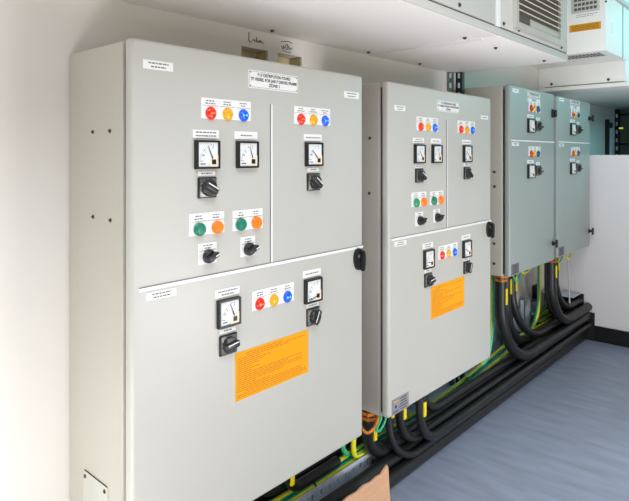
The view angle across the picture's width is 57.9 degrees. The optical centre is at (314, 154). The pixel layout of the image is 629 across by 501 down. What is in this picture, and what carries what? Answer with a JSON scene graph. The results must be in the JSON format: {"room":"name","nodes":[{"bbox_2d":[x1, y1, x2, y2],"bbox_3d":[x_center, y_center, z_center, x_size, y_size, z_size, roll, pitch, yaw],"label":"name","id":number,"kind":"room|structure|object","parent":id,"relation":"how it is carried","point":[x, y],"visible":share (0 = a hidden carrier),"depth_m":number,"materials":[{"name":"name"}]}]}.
{"room":"electrical room","nodes":[
{"label":"electrical room","id":0,"kind":"room"},
{"bbox_2d":[0,0,614,500],"bbox_3d":[0.260,-0.045,2.544,0.100,2.550,7.930,0,0,42],"label":"wall","id":1,"kind":"structure","parent":0,"point":[38,38],"depth_m":1.43,"materials":[{"name":"paint"}]},
{"bbox_2d":[70,38,365,500],"bbox_3d":[-0.227,0.339,1.673,0.334,1.203,0.857,0,0,42],"label":"upper cabinet","id":2,"kind":"object","parent":1,"relation":"attached to","point":[218,259],"visible":1,"depth_m":1.44,"materials":[{"name":"metal"}]},
{"bbox_2d":[198,177,218,198],"bbox_3d":[-0.260,0.081,1.411,0.027,0.052,0.056,0,0,42],"label":"switch","id":3,"kind":"object","parent":2,"relation":"attached to","point":[208,187],"depth_m":1.40,"materials":[{"name":"black plastic"}]},
{"bbox_2d":[198,241,219,264],"bbox_3d":[-0.257,0.245,1.412,0.029,0.053,0.057,0,0,42],"label":"switch","id":4,"kind":"object","parent":2,"relation":"attached to","point":[208,251],"depth_m":1.41,"materials":[{"name":"grey plastic"}]},
{"bbox_2d":[205,107,216,119],"bbox_3d":[-0.257,-0.105,1.424,0.010,0.033,0.033,0,0,42],"label":"lamp","id":5,"kind":"object","parent":2,"relation":"attached to","point":[210,112],"depth_m":1.42,"materials":[{"name":"red plastic"}]},
{"bbox_2d":[223,108,232,120],"bbox_3d":[-0.221,-0.105,1.464,0.010,0.033,0.033,0,0,42],"label":"lamp","id":6,"kind":"object","parent":2,"relation":"attached to","point":[227,112],"depth_m":1.46,"materials":[{"name":"plastic"}]},
{"bbox_2d":[219,332,239,356],"bbox_3d":[-0.215,0.488,1.461,0.027,0.052,0.056,0,0,42],"label":"switch","id":7,"kind":"object","parent":2,"relation":"attached to","point":[229,342],"depth_m":1.45,"materials":[{"name":"black plastic"}]},
{"bbox_2d":[239,109,248,121],"bbox_3d":[-0.184,-0.105,1.505,0.010,0.033,0.033,0,0,42],"label":"lamp","id":8,"kind":"object","parent":2,"relation":"attached to","point":[243,113],"depth_m":1.50,"materials":[{"name":"blue plastic"}]},
{"bbox_2d":[240,236,259,256],"bbox_3d":[-0.168,0.244,1.511,0.029,0.052,0.052,0,0,42],"label":"switch","id":9,"kind":"object","parent":2,"relation":"attached to","point":[249,245],"depth_m":1.51,"materials":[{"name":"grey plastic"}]},
{"bbox_2d":[255,298,264,309],"bbox_3d":[-0.146,0.406,1.548,0.010,0.033,0.033,0,0,42],"label":"lamp","id":10,"kind":"object","parent":2,"relation":"attached to","point":[259,302],"depth_m":1.54,"materials":[{"name":"red plastic"}]},
{"bbox_2d":[269,294,278,305],"bbox_3d":[-0.110,0.406,1.587,0.010,0.033,0.033,0,0,42],"label":"lamp","id":11,"kind":"object","parent":2,"relation":"attached to","point":[273,298],"depth_m":1.58,"materials":[{"name":"orange plastic"}]},
{"bbox_2d":[283,291,291,302],"bbox_3d":[-0.074,0.406,1.627,0.010,0.033,0.033,0,0,42],"label":"lamp","id":12,"kind":"object","parent":2,"relation":"attached to","point":[287,295],"depth_m":1.62,"materials":[{"name":"blue plastic"}]},
{"bbox_2d":[262,455,329,496],"bbox_3d":[-0.075,1.029,1.939,0.050,0.177,0.357,0,0,42],"label":"power cable","id":13,"kind":"object","parent":2,"relation":"hanging from","point":[281,487],"visible":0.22,"depth_m":1.94,"materials":[{"name":"black rubber"}]},
{"bbox_2d":[297,114,305,124],"bbox_3d":[-0.036,-0.105,1.670,0.010,0.033,0.033,0,0,42],"label":"lamp","id":14,"kind":"object","parent":2,"relation":"attached to","point":[301,118],"depth_m":1.66,"materials":[{"name":"red plastic"}]},
{"bbox_2d":[284,456,340,491],"bbox_3d":[-0.010,1.031,1.948,0.050,0.180,0.277,0,0,42],"label":"power cable","id":15,"kind":"object","parent":2,"relation":"hanging from","point":[293,484],"visible":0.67,"depth_m":1.94,"materials":[{"name":"black rubber"}]},
{"bbox_2d":[310,115,317,125],"bbox_3d":[0.000,-0.105,1.710,0.010,0.033,0.033,0,0,42],"label":"lamp","id":16,"kind":"object","parent":2,"relation":"attached to","point":[313,118],"depth_m":1.71,"materials":[{"name":"plastic"}]},
{"bbox_2d":[306,306,321,326],"bbox_3d":[0.004,0.485,1.704,0.027,0.052,0.056,0,0,42],"label":"switch","id":17,"kind":"object","parent":2,"relation":"attached to","point":[313,313],"depth_m":1.69,"materials":[{"name":"black plastic"}]},
{"bbox_2d":[307,173,322,190],"bbox_3d":[0.005,0.081,1.705,0.027,0.052,0.056,0,0,42],"label":"switch","id":18,"kind":"object","parent":2,"relation":"attached to","point":[314,180],"depth_m":1.69,"materials":[{"name":"black plastic"}]},
{"bbox_2d":[322,116,328,125],"bbox_3d":[0.036,-0.105,1.750,0.010,0.033,0.033,0,0,42],"label":"lamp","id":19,"kind":"object","parent":2,"relation":"attached to","point":[325,119],"depth_m":1.74,"materials":[{"name":"blue plastic"}]},
{"bbox_2d":[241,47,266,60],"bbox_3d":[-0.227,-0.318,1.973,0.056,0.093,0.120,0,0,42],"label":"box","id":20,"kind":"object","parent":1,"relation":"in","point":[262,55],"visible":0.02,"depth_m":2.01,"materials":[{"name":"brown cardboard"}]},
{"bbox_2d":[281,41,292,52],"bbox_3d":[-0.101,-0.394,2.067,0.002,0.041,0.059,0,0,42],"label":"handwriting","id":21,"kind":"object","parent":1,"relation":"attached to","point":[281,41],"visible":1,"depth_m":2.06},
{"bbox_2d":[278,57,300,65],"bbox_3d":[-0.113,-0.318,2.100,0.056,0.093,0.121,0,0,42],"label":"box","id":22,"kind":"object","parent":1,"relation":"in","point":[296,61],"visible":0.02,"depth_m":2.14,"materials":[{"name":"beige cardboard"}]},
{"bbox_2d":[119,0,567,72],"bbox_3d":[-0.163,-0.845,1.545,0.604,0.850,3.320,0,0,42],"label":"overhead cabinet","id":23,"kind":"object","parent":1,"relation":"attached to","point":[455,36],"visible":0.99,"depth_m":2.00,"materials":[{"name":"metal"}]},
{"bbox_2d":[513,0,562,46],"bbox_3d":[0.915,-0.791,2.310,0.014,0.637,0.510,0,0,42],"label":"grille","id":24,"kind":"object","parent":23,"relation":"attached to","point":[540,22],"depth_m":2.32,"materials":[{"name":"metal"}]},
{"bbox_2d":[362,81,494,417],"bbox_3d":[0.434,0.338,2.409,0.334,1.199,0.833,0,0,42],"label":"upper cabinet","id":25,"kind":"object","parent":1,"relation":"attached to","point":[427,226],"visible":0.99,"depth_m":2.16,"materials":[{"name":"metal"}]},
{"bbox_2d":[351,438,366,457],"bbox_3d":[0.169,1.029,2.125,0.030,0.190,0.115,0,0,39],"label":"earth wire","id":26,"kind":"object","parent":25,"relation":"hanging from","point":[362,452],"visible":0.55,"depth_m":2.08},
{"bbox_2d":[341,429,385,455],"bbox_3d":[0.193,1.025,2.183,0.029,0.185,0.296,0,0,42],"label":"earth wire","id":27,"kind":"object","parent":25,"relation":"hanging from","point":[360,447],"visible":0.34,"depth_m":2.14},
{"bbox_2d":[362,415,379,434],"bbox_3d":[0.181,0.967,2.073,0.108,0.068,0.066,0,0,42],"label":"wire","id":28,"kind":"object","parent":25,"relation":"hanging from","point":[373,428],"visible":0.65,"depth_m":2.04,"materials":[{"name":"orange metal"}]},
{"bbox_2d":[375,415,386,432],"bbox_3d":[0.248,0.973,2.079,0.018,0.073,0.075,0,0,42],"label":"wire","id":29,"kind":"object","parent":25,"relation":"hanging from","point":[385,418],"visible":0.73,"depth_m":2.06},
{"bbox_2d":[418,122,423,130],"bbox_3d":[0.408,-0.108,2.164,0.010,0.033,0.033,0,0,42],"label":"lamp","id":30,"kind":"object","parent":25,"relation":"attached to","point":[420,124],"depth_m":2.16,"materials":[{"name":"red plastic"}]},
{"bbox_2d":[415,169,426,182],"bbox_3d":[0.406,0.078,2.151,0.027,0.052,0.054,0,0,42],"label":"switch","id":31,"kind":"object","parent":25,"relation":"attached to","point":[420,176],"depth_m":2.14,"materials":[{"name":"black plastic"}]},
{"bbox_2d":[415,211,427,225],"bbox_3d":[0.408,0.242,2.152,0.029,0.053,0.055,0,0,42],"label":"switch","id":32,"kind":"object","parent":25,"relation":"attached to","point":[420,220],"depth_m":2.15,"materials":[{"name":"black plastic"}]},
{"bbox_2d":[426,123,430,130],"bbox_3d":[0.444,-0.108,2.203,0.010,0.033,0.033,0,0,42],"label":"lamp","id":33,"kind":"object","parent":25,"relation":"attached to","point":[428,125],"depth_m":2.20,"materials":[{"name":"plastic"}]},
{"bbox_2d":[424,272,435,287],"bbox_3d":[0.449,0.485,2.199,0.027,0.052,0.054,0,0,42],"label":"switch","id":34,"kind":"object","parent":25,"relation":"attached to","point":[429,279],"depth_m":2.19,"materials":[{"name":"black plastic"}]},
{"bbox_2d":[433,123,437,131],"bbox_3d":[0.479,-0.108,2.242,0.010,0.033,0.033,0,0,42],"label":"lamp","id":35,"kind":"object","parent":25,"relation":"attached to","point":[435,125],"depth_m":2.24,"materials":[{"name":"blue plastic"}]},
{"bbox_2d":[433,209,444,222],"bbox_3d":[0.495,0.241,2.248,0.029,0.052,0.051,0,0,42],"label":"switch","id":36,"kind":"object","parent":25,"relation":"attached to","point":[438,217],"depth_m":2.24,"materials":[{"name":"black plastic"}]},
{"bbox_2d":[362,359,519,456],"bbox_3d":[0.973,1.040,2.953,0.073,0.204,2.376,0,0,42],"label":"power cable","id":37,"kind":"object","parent":25,"relation":"hanging from","point":[375,448],"visible":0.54,"depth_m":2.16,"materials":[{"name":"black rubber"}]},
{"bbox_2d":[440,251,444,258],"bbox_3d":[0.516,0.403,2.284,0.010,0.033,0.033,0,0,42],"label":"lamp","id":38,"kind":"object","parent":25,"relation":"attached to","point":[442,253],"depth_m":2.28,"materials":[{"name":"red plastic"}]},
{"bbox_2d":[446,250,450,257],"bbox_3d":[0.551,0.403,2.322,0.010,0.033,0.033,0,0,42],"label":"lamp","id":39,"kind":"object","parent":25,"relation":"attached to","point":[448,252],"depth_m":2.31,"materials":[{"name":"plastic"}]},
{"bbox_2d":[453,248,457,255],"bbox_3d":[0.586,0.403,2.361,0.010,0.033,0.033,0,0,42],"label":"lamp","id":40,"kind":"object","parent":25,"relation":"attached to","point":[455,250],"depth_m":2.36,"materials":[{"name":"blue plastic"}]},
{"bbox_2d":[459,126,463,132],"bbox_3d":[0.623,-0.108,2.402,0.010,0.033,0.033,0,0,42],"label":"lamp","id":41,"kind":"object","parent":25,"relation":"attached to","point":[461,128],"depth_m":2.40,"materials":[{"name":"red plastic"}]},
{"bbox_2d":[465,126,469,133],"bbox_3d":[0.658,-0.108,2.442,0.010,0.033,0.033,0,0,42],"label":"lamp","id":42,"kind":"object","parent":25,"relation":"attached to","point":[467,128],"depth_m":2.44,"materials":[{"name":"plastic"}]},
{"bbox_2d":[463,260,472,273],"bbox_3d":[0.662,0.482,2.436,0.027,0.052,0.054,0,0,42],"label":"switch","id":43,"kind":"object","parent":25,"relation":"attached to","point":[467,264],"depth_m":2.42,"materials":[{"name":"black plastic"}]},
{"bbox_2d":[464,167,473,178],"bbox_3d":[0.663,0.078,2.437,0.027,0.052,0.054,0,0,42],"label":"switch","id":44,"kind":"object","parent":25,"relation":"attached to","point":[468,174],"depth_m":2.42,"materials":[{"name":"black plastic"}]},
{"bbox_2d":[385,330,587,457],"bbox_3d":[1.041,1.056,2.955,0.051,0.235,2.284,0,0,42],"label":"power cable","id":45,"kind":"object","parent":25,"relation":"hanging from","point":[423,446],"visible":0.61,"depth_m":2.18,"materials":[{"name":"black rubber"}]},
{"bbox_2d":[395,322,585,442],"bbox_3d":[1.058,1.035,2.983,0.040,0.195,2.218,0,0,42],"label":"power cable","id":46,"kind":"object","parent":25,"relation":"hanging from","point":[415,436],"visible":0.72,"depth_m":2.49,"materials":[{"name":"black rubber"}]},
{"bbox_2d":[424,323,563,411],"bbox_3d":[1.102,1.015,3.092,0.060,0.154,1.997,0,0,42],"label":"power cable","id":47,"kind":"object","parent":25,"relation":"hanging from","point":[447,399],"visible":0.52,"depth_m":2.67,"materials":[{"name":"black rubber"}]},
{"bbox_2d":[415,322,591,440],"bbox_3d":[1.115,1.041,2.983,0.040,0.206,2.143,0,0,42],"label":"power cable","id":48,"kind":"object","parent":25,"relation":"hanging from","point":[420,405],"visible":0.98,"depth_m":2.57,"materials":[{"name":"black rubber"}]},
{"bbox_2d":[449,72,453,385],"bbox_3d":[0.706,0.380,2.931,0.015,1.610,0.025,0,0,42],"label":"post","id":49,"kind":"object","parent":1,"relation":"attached to","point":[451,74],"visible":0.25,"depth_m":2.92,"materials":[{"name":"black metal"}]},
{"bbox_2d":[456,72,464,382],"bbox_3d":[0.751,0.380,2.936,0.037,1.610,0.029,0,0,42],"label":"post","id":50,"kind":"object","parent":1,"relation":"attached to","point":[460,76],"visible":0.18,"depth_m":2.92,"materials":[{"name":"black metal"}]},
{"bbox_2d":[454,85,557,276],"bbox_3d":[1.057,0.128,3.101,0.335,0.949,0.614,0,0,42],"label":"upper cabinet","id":51,"kind":"object","parent":1,"relation":"attached to","point":[521,119],"visible":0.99,"depth_m":2.88,"materials":[{"name":"metal"}]},
{"bbox_2d":[466,275,493,379],"bbox_3d":[0.829,0.855,2.859,0.207,0.505,0.035,0,0,-35],"label":"earth wire","id":52,"kind":"object","parent":51,"relation":"hanging from","point":[484,362],"visible":0.85,"depth_m":2.90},
{"bbox_2d":[512,272,521,282],"bbox_3d":[1.062,0.631,2.972,0.024,0.061,0.170,0,0,36],"label":"wire","id":53,"kind":"object","parent":51,"relation":"hanging from","point":[515,280],"visible":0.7,"depth_m":2.94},
{"bbox_2d":[507,277,554,344],"bbox_3d":[1.377,0.846,3.461,0.073,0.487,1.082,0,0,42],"label":"power cable","id":54,"kind":"object","parent":51,"relation":"hanging from","point":[525,339],"visible":0.49,"depth_m":3.10,"materials":[{"name":"black rubber"}]},
{"bbox_2d":[512,315,553,333],"bbox_3d":[1.407,0.858,3.651,0.050,0.510,0.759,0,0,42],"label":"power cable","id":55,"kind":"object","parent":51,"relation":"hanging from","point":[537,323],"visible":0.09,"depth_m":3.65,"materials":[{"name":"black rubber"}]},
{"bbox_2d":[536,166,543,175],"bbox_3d":[1.208,0.084,3.043,0.027,0.052,0.070,0,0,42],"label":"switch","id":56,"kind":"object","parent":51,"relation":"attached to","point":[539,170],"depth_m":3.03,"materials":[{"name":"black plastic"}]},
{"bbox_2d":[536,121,543,130],"bbox_3d":[1.208,-0.155,3.043,0.027,0.052,0.070,0,0,42],"label":"switch","id":57,"kind":"object","parent":51,"relation":"attached to","point":[539,125],"depth_m":3.03,"materials":[{"name":"black plastic"}]},
{"bbox_2d":[493,275,590,360],"bbox_3d":[1.374,0.851,3.309,0.090,0.495,1.314,0,0,44],"label":"power cable","id":58,"kind":"object","parent":51,"relation":"hanging from","point":[501,291],"visible":0.96,"depth_m":2.90,"materials":[{"name":"black rubber"}]},
{"bbox_2d":[511,275,580,336],"bbox_3d":[1.444,0.826,3.463,0.991,0.445,0.096,0,0,-44],"label":"power cable","id":59,"kind":"object","parent":51,"relation":"hanging from","point":[522,325],"visible":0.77,"depth_m":3.17,"materials":[{"name":"black rubber"}]},
{"bbox_2d":[532,284,536,298],"bbox_3d":[1.489,0.915,3.812,0.033,0.090,0.080,0,0,42],"label":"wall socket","id":60,"kind":"object","parent":1,"relation":"attached to","point":[534,287],"visible":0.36,"depth_m":3.78,"materials":[{"name":"black plastic"}]},
{"bbox_2d":[554,96,593,257],"bbox_3d":[1.501,0.129,3.595,0.335,0.939,0.605,0,0,42],"label":"upper cabinet","id":61,"kind":"object","parent":1,"relation":"attached to","point":[572,230],"visible":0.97,"depth_m":3.44,"materials":[{"name":"metal"}]},
{"bbox_2d":[544,263,571,312],"bbox_3d":[1.590,0.816,3.672,0.078,0.435,0.484,0,0,42],"label":"power cable","id":62,"kind":"object","parent":61,"relation":"hanging from","point":[546,298],"visible":0.15,"depth_m":3.52,"materials":[{"name":"black rubber"}]},
{"bbox_2d":[567,254,569,302],"bbox_3d":[1.634,0.774,3.656,0.028,0.344,0.077,0,0,1],"label":"wire","id":63,"kind":"object","parent":61,"relation":"hanging from","point":[567,254],"visible":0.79,"depth_m":3.65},
{"bbox_2d":[546,258,591,323],"bbox_3d":[1.598,0.819,3.553,0.079,0.440,0.652,0,0,45],"label":"power cable","id":64,"kind":"object","parent":61,"relation":"hanging from","point":[551,268],"visible":0.94,"depth_m":3.35,"materials":[{"name":"black rubber"}]},
{"bbox_2d":[556,257,582,309],"bbox_3d":[1.641,0.799,3.681,0.407,0.399,0.065,0,0,-42],"label":"power cable","id":65,"kind":"object","parent":61,"relation":"hanging from","point":[567,306],"visible":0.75,"depth_m":3.58,"materials":[{"name":"black rubber"}]},
{"bbox_2d":[577,164,582,171],"bbox_3d":[1.652,0.080,3.536,0.027,0.052,0.070,0,0,42],"label":"switch","id":66,"kind":"object","parent":61,"relation":"attached to","point":[579,167],"depth_m":3.52,"materials":[{"name":"black plastic"}]},
{"bbox_2d":[577,125,582,133],"bbox_3d":[1.652,-0.159,3.536,0.027,0.052,0.070,0,0,42],"label":"switch","id":67,"kind":"object","parent":61,"relation":"attached to","point":[579,129],"depth_m":3.52,"materials":[{"name":"black plastic"}]},
{"bbox_2d":[605,119,612,154],"bbox_3d":[2.621,0.458,5.060,0.043,1.545,0.090,0,0,42],"label":"cable trunking","id":68,"kind":"object","parent":1,"relation":"attached to","point":[608,124],"visible":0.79,"depth_m":5.03,"materials":[{"name":"black plastic"}]},
{"bbox_2d":[610,123,613,154],"bbox_3d":[2.710,0.470,5.185,0.011,1.520,0.135,0,0,42],"label":"strip","id":69,"kind":"object","parent":1,"relation":"attached to","point":[611,129],"visible":0.2,"depth_m":5.18,"materials":[{"name":"grey metal"}]},
{"bbox_2d":[390,339,628,500],"bbox_3d":[1.375,1.270,1.541,3.100,0.080,7.930,0,0,42],"label":"floor","id":70,"kind":"structure","parent":0,"point":[563,435],"depth_m":2.42,"materials":[{"name":"laminate"}]},
{"bbox_2d":[343,465,389,500],"bbox_3d":[0.119,1.139,1.773,0.018,0.183,0.397,0,0,42],"label":"cardboard sheet","id":71,"kind":"object","parent":70,"relation":"on","point":[377,489],"visible":1,"depth_m":1.86,"materials":[{"name":"beige cardboard"}]},
{"bbox_2d":[295,294,548,500],"bbox_3d":[0.396,1.074,2.488,0.168,0.312,3.830,0,0,42],"label":"cable tray","id":72,"kind":"object","parent":70,"relation":"on","point":[320,491],"depth_m":2.19,"materials":[{"name":"grey metal"}]},
{"bbox_2d":[268,434,362,500],"bbox_3d":[-0.313,1.061,1.693,0.047,0.245,1.700,0,0,42],"label":"cable","id":73,"kind":"object","parent":72,"relation":"in","point":[359,440],"visible":0.08,"depth_m":2.21,"materials":[{"name":"black rubber"}]},
{"bbox_2d":[270,316,553,500],"bbox_3d":[0.414,1.104,2.472,0.045,0.078,3.830,0,0,42],"label":"earth wire","id":74,"kind":"object","parent":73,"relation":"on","point":[288,493],"visible":0.41,"depth_m":2.61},
{"bbox_2d":[253,414,383,500],"bbox_3d":[-0.286,1.060,1.801,0.054,0.246,1.896,0,0,42],"label":"cable","id":75,"kind":"object","parent":72,"relation":"in","point":[338,452],"visible":0.05,"depth_m":2.17,"materials":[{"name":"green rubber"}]},
{"bbox_2d":[285,265,540,500],"bbox_3d":[0.265,0.875,2.265,0.044,0.549,3.323,0,0,42],"label":"earth wire","id":76,"kind":"object","parent":72,"relation":"attached to","point":[299,494],"visible":0.39,"depth_m":2.42,"materials":[{"name":"green plastic"}]},
{"bbox_2d":[531,305,546,314],"bbox_3d":[1.519,1.016,3.777,0.020,0.034,0.412,0,0,41],"label":"earth wire","id":77,"kind":"object","parent":72,"relation":"in","point":[545,306],"visible":0.48,"depth_m":3.74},
{"bbox_2d":[538,309,548,317],"bbox_3d":[1.535,1.032,3.764,0.022,0.036,0.412,0,0,41],"label":"earth wire","id":78,"kind":"object","parent":72,"relation":"in","point":[547,310],"visible":0.42,"depth_m":3.71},
{"bbox_2d":[537,313,552,322],"bbox_3d":[1.547,1.054,3.752,0.022,0.036,0.412,0,0,41],"label":"earth wire","id":79,"kind":"object","parent":72,"relation":"in","point":[549,314],"visible":0.67,"depth_m":3.68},
{"bbox_2d":[541,290,580,297],"bbox_3d":[1.655,1.056,3.831,0.217,0.259,0.150,0,0,42],"label":"tray cover","id":80,"kind":"object","parent":72,"relation":"on","point":[564,293],"visible":0.44,"depth_m":3.80,"materials":[{"name":"grey metal"}]},
{"bbox_2d":[389,332,587,487],"bbox_3d":[0.519,1.203,2.381,0.052,0.052,3.835,0,0,42],"label":"cable","id":81,"kind":"object","parent":70,"relation":"on","point":[405,466],"visible":0.54,"depth_m":2.52,"materials":[{"name":"black rubber"}]},
{"bbox_2d":[319,437,425,500],"bbox_3d":[0.819,1.157,2.750,0.044,0.044,2.885,0,0,42],"label":"cable","id":82,"kind":"object","parent":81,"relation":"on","point":[390,459],"visible":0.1,"depth_m":2.03,"materials":[{"name":"black rubber"}]},
{"bbox_2d":[549,294,594,340],"bbox_3d":[1.737,1.081,3.873,0.316,0.297,0.018,0,0,42],"label":"stepped base","id":83,"kind":"object","parent":70,"relation":"on","point":[590,332],"visible":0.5,"depth_m":3.78,"materials":[{"name":"black rubber"}]},
{"bbox_2d":[615,109,628,154],"bbox_3d":[3.136,0.404,4.993,0.898,1.652,0.061,0,0,42],"label":"frame","id":84,"kind":"object","parent":70,"relation":"on","point":[618,144],"visible":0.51,"depth_m":5.26,"materials":[{"name":"black metal"}]},
{"bbox_2d":[559,155,628,331],"bbox_3d":[2.465,0.615,3.277,2.200,1.230,0.070,0,0,42],"label":"wall","id":85,"kind":"structure","parent":0,"point":[599,271],"depth_m":3.73,"materials":[{"name":"paint"}]},
{"bbox_2d":[594,326,628,347],"bbox_3d":[2.549,1.180,3.145,1.900,0.100,0.014,0,0,42],"label":"baseboard","id":86,"kind":"structure","parent":85,"relation":"attached to","point":[601,334],"depth_m":3.69,"materials":[{"name":"black rubber"}]},
{"bbox_2d":[620,109,628,154],"bbox_3d":[3.999,-0.045,4.459,2.900,2.550,0.080,0,0,42],"label":"wall","id":87,"kind":"structure","parent":0,"point":[624,120],"depth_m":5.37,"materials":[{"name":"black metal"}]},
{"bbox_3d":[1.375,-1.360,1.541,3.100,0.080,7.930,0,0,42],"label":"ceiling","id":88,"kind":"structure","parent":0,"visible":0},
{"bbox_2d":[528,0,628,109],"bbox_3d":[2.254,-0.915,4.266,0.559,0.979,2.442,0,0,42],"label":"ventilation unit","id":89,"kind":"object","parent":88,"relation":"hanging from","point":[595,71],"visible":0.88,"depth_m":3.52,"materials":[{"name":"paint"}]},
{"bbox_2d":[571,0,599,13],"bbox_3d":[1.552,-1.111,3.259,0.151,0.586,0.005,0,0,42],"label":"grille","id":90,"kind":"object","parent":89,"relation":"attached to","point":[577,6],"depth_m":3.26,"materials":[{"name":"metal"}]},
{"bbox_2d":[568,52,606,59],"bbox_3d":[1.558,-0.586,3.390,0.299,0.005,0.140,0,0,42],"label":"vent","id":91,"kind":"object","parent":89,"relation":"attached to","point":[590,54],"depth_m":3.33,"materials":[{"name":"metal"}]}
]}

